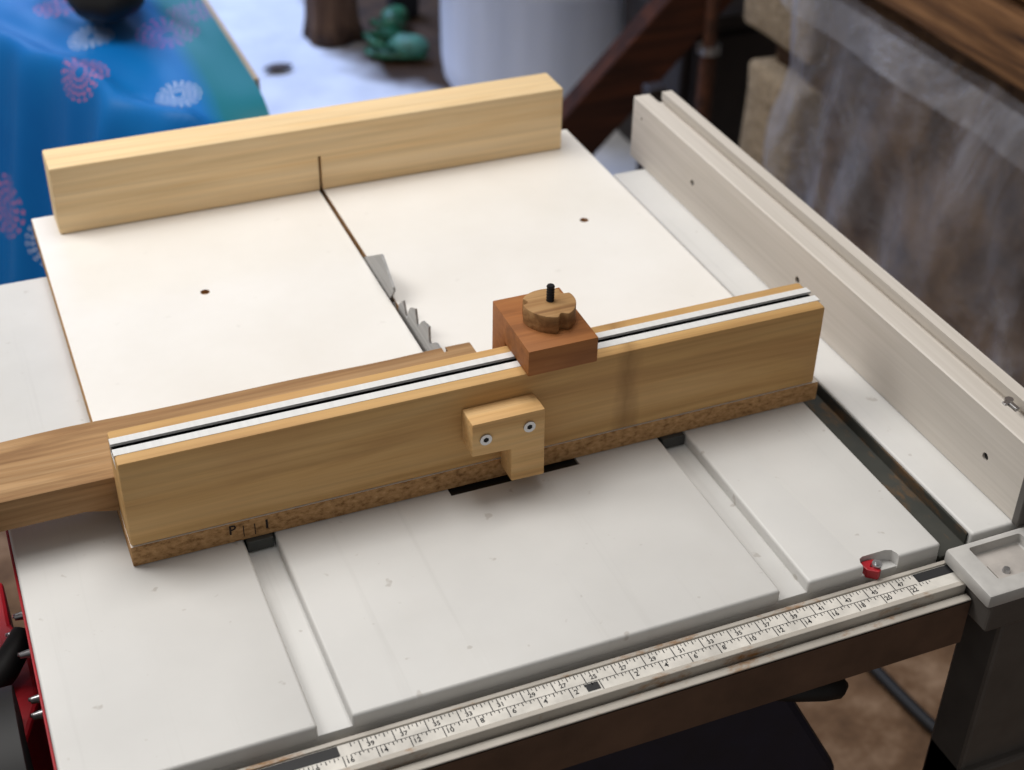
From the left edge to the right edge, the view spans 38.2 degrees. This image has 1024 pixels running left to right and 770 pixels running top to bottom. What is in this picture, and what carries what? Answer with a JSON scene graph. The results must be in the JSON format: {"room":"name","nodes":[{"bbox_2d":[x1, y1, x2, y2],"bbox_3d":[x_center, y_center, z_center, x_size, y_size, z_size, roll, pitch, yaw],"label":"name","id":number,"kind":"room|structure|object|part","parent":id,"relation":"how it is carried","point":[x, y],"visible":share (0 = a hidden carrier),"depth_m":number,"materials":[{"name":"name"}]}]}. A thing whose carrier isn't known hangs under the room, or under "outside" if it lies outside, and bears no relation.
{"room":"woodworking workshop","nodes":[
{"label":"woodworking workshop","id":0,"kind":"room"},
{"bbox_2d":[0,0,955,769],"bbox_3d":[-0.516,-0.134,2.796,6.000,0.007,6.400,-13,38,-19],"label":"floor","id":1,"kind":"structure","parent":0,"point":[866,728],"depth_m":3.60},
{"bbox_2d":[203,0,259,89],"bbox_3d":[-0.510,-0.321,2.411,0.034,0.742,0.880,-13,38,-19],"label":"bench","id":2,"kind":"object","parent":1,"relation":"on","point":[236,48],"visible":0.08,"depth_m":1.96,"materials":[{"name":"brown wood"}]},
{"bbox_2d":[0,0,269,284],"bbox_3d":[-0.763,-0.276,2.103,0.695,0.538,1.056,-13,38,-19],"label":"tablecloth","id":3,"kind":"object","parent":2,"relation":"on","point":[67,79],"visible":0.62,"depth_m":1.93,"materials":[{"name":"blue fabric"}]},
{"bbox_2d":[66,0,144,23],"bbox_3d":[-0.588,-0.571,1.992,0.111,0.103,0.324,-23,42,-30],"label":"bowl","id":4,"kind":"object","parent":3,"relation":"on","point":[94,11],"visible":1,"depth_m":1.89,"materials":[{"name":"black ceramic"}]},
{"bbox_2d":[264,63,291,70],"bbox_3d":[-0.586,-0.798,3.708,0.076,0.014,0.037,-13,38,-19],"label":"dead leaf","id":5,"kind":"object","parent":1,"relation":"on","point":[277,66],"visible":1,"depth_m":3.70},
{"bbox_2d":[302,0,364,46],"bbox_3d":[-0.463,-1.172,3.715,0.154,0.618,0.146,-13,38,-19],"label":"tree stump","id":6,"kind":"object","parent":1,"relation":"on","point":[327,23],"visible":0.98,"depth_m":3.82,"materials":[{"name":"brown wood"}]},
{"bbox_2d":[369,5,407,42],"bbox_3d":[-0.320,-0.953,3.889,0.084,0.064,0.171,13,37,16],"label":"shoe","id":7,"kind":"object","parent":1,"relation":"on","point":[394,18],"visible":0.9,"depth_m":3.87,"materials":[{"name":"green plastic"}]},
{"bbox_2d":[363,30,429,59],"bbox_3d":[-0.295,-0.865,3.767,0.171,0.064,0.084,1,35,0],"label":"shoe","id":8,"kind":"object","parent":1,"relation":"on","point":[402,46],"visible":1,"depth_m":3.75,"materials":[{"name":"green plastic"}]},
{"bbox_2d":[386,0,418,17],"bbox_3d":[-0.289,-1.484,3.683,0.080,1.168,0.076,-13,38,-19],"label":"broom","id":9,"kind":"object","parent":1,"relation":"on","point":[412,6],"visible":0.5,"depth_m":3.98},
{"bbox_2d":[0,169,1023,769],"bbox_3d":[-0.107,0.366,1.308,0.875,0.918,0.590,-13,38,-19],"label":"saw","id":10,"kind":"object","parent":1,"relation":"on","point":[644,605],"visible":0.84,"depth_m":0.94,"materials":[{"name":"metal"}]},
{"bbox_3d":[-0.365,0.302,1.044,0.095,0.255,0.188,-13,38,-19],"label":"motor","id":11,"kind":"part","parent":10,"relation":"part of","materials":[{"name":"red paint"}]},
{"bbox_3d":[-0.066,0.056,1.174,0.002,0.251,0.250,-13,38,-19],"label":"saw blade","id":12,"kind":"part","parent":10,"relation":"part of","materials":[{"name":"metal"}]},
{"bbox_2d":[31,73,823,565],"bbox_3d":[-0.090,-0.085,1.165,0.506,0.091,0.478,-13,38,-19],"label":"sled","id":13,"kind":"object","parent":10,"relation":"on","point":[184,265],"visible":1,"depth_m":1.16,"materials":[{"name":"white wood"}]},
{"bbox_2d":[0,342,475,531],"bbox_3d":[-0.258,0.051,0.981,0.517,0.028,0.066,-13,38,-19],"label":"wooden board","id":14,"kind":"object","parent":13,"relation":"on","point":[66,471],"visible":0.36,"depth_m":0.96,"materials":[{"name":"brown wood"}]},
{"bbox_2d":[492,283,597,375],"bbox_3d":[0.022,-0.021,1.016,0.052,0.108,0.068,-13,38,-19],"label":"block","id":15,"kind":"object","parent":13,"relation":"on","point":[544,330],"visible":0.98,"depth_m":0.98,"materials":[{"name":"brown wood"}]},
{"bbox_3d":[0.026,-0.050,0.995,0.037,0.013,0.036,-13,38,-19],"label":"knob","id":16,"kind":"part","parent":15,"relation":"part of","materials":[{"name":"brown wood"}]},
{"bbox_3d":[-0.061,-0.023,1.148,0.095,0.003,0.336,-13,38,-19],"label":"throat plate","id":17,"kind":"part","parent":10,"relation":"part of","materials":[{"name":"metal"}]},
{"bbox_3d":[-0.054,0.220,0.861,0.747,0.047,0.035,-13,38,-19],"label":"rail","id":18,"kind":"part","parent":10,"relation":"part of","materials":[{"name":"metal"}]},
{"bbox_3d":[0.200,0.205,0.997,0.063,0.029,0.020,-9,37,-14],"label":"bevel lever","id":19,"kind":"part","parent":10,"relation":"part of","materials":[{"name":"black plastic"}]},
{"bbox_2d":[630,90,1023,769],"bbox_3d":[0.226,0.031,1.242,0.102,0.318,0.640,-13,38,-19],"label":"fence","id":20,"kind":"object","parent":10,"relation":"attached to","point":[963,403],"visible":0.96,"depth_m":1.07,"materials":[{"name":"metal"}]},
{"bbox_3d":[0.340,0.219,1.043,0.096,0.246,0.050,-13,38,-19],"label":"clamp handle","id":21,"kind":"part","parent":20,"relation":"part of","materials":[{"name":"grey plastic"}]},
{"bbox_3d":[0.234,0.121,0.962,0.012,0.007,0.013,-13,38,-19],"label":"lock lever","id":22,"kind":"part","parent":10,"relation":"part of","materials":[{"name":"red paint"}]},
{"bbox_2d":[440,0,624,97],"bbox_3d":[0.090,-1.123,3.405,0.532,0.911,0.532,-13,38,-19],"label":"bucket","id":23,"kind":"object","parent":1,"relation":"on","point":[482,41],"visible":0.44,"depth_m":3.36,"materials":[{"name":"white plastic"}]},
{"bbox_2d":[561,0,732,155],"bbox_3d":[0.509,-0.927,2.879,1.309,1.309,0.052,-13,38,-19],"label":"plank","id":24,"kind":"object","parent":1,"relation":"on","point":[657,38],"visible":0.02,"depth_m":2.93,"materials":[{"name":"brown wood"}]},
{"bbox_2d":[636,82,665,169],"bbox_3d":[0.265,-0.412,2.883,0.035,0.370,0.035,-13,38,-19],"label":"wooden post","id":25,"kind":"object","parent":1,"relation":"on","point":[655,89],"visible":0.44,"depth_m":2.77,"materials":[{"name":"brown wood"}]},
{"bbox_2d":[618,0,776,146],"bbox_3d":[0.667,-0.756,3.370,0.825,0.380,0.310,-13,38,-19],"label":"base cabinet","id":26,"kind":"object","parent":1,"relation":"on","point":[740,42],"visible":0.09,"depth_m":3.13,"materials":[{"name":"brown wood"}]},
{"bbox_3d":[0.546,-0.635,3.206,0.365,0.290,0.013,-13,38,-19],"label":"door","id":27,"kind":"part","parent":26,"relation":"part of","materials":[{"name":"brown wood"}]},
{"bbox_2d":[695,0,720,121],"bbox_3d":[0.395,-0.925,2.742,0.048,1.365,0.048,-13,38,-19],"label":"pipe","id":28,"kind":"object","parent":1,"relation":"on","point":[708,49],"visible":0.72,"depth_m":2.93,"materials":[{"name":"brown metal"}]},
{"bbox_2d":[868,667,934,734],"bbox_3d":[0.461,0.357,2.113,0.048,0.018,0.627,-21,41,-28],"label":"power cord","id":29,"kind":"object","parent":1,"relation":"on","point":[899,694],"visible":0.18,"depth_m":2.01,"materials":[{"name":"black rubber"}]},
{"bbox_2d":[777,0,1023,387],"bbox_3d":[1.262,-0.318,1.287,0.504,2.100,2.980,-13,38,-19],"label":"plastic sheet","id":30,"kind":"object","parent":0,"point":[919,166],"depth_m":2.37,"materials":[{"name":"translucent plastic sheeting"},{"name":"wood"}]},
{"bbox_2d":[739,0,831,202],"bbox_3d":[0.696,-1.108,2.383,0.508,2.108,0.236,-13,38,-19],"label":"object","id":31,"kind":"structure","parent":30,"relation":"attached to","point":[784,123],"depth_m":2.63,"materials":[{"name":"stone"}]},
{"bbox_2d":[878,0,1023,89],"bbox_3d":[0.693,-0.451,1.949,0.104,0.088,1.256,-13,38,-19],"label":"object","id":32,"kind":"structure","parent":30,"relation":"attached to","point":[990,32],"depth_m":1.97,"materials":[{"name":"brown wood"}]}
]}

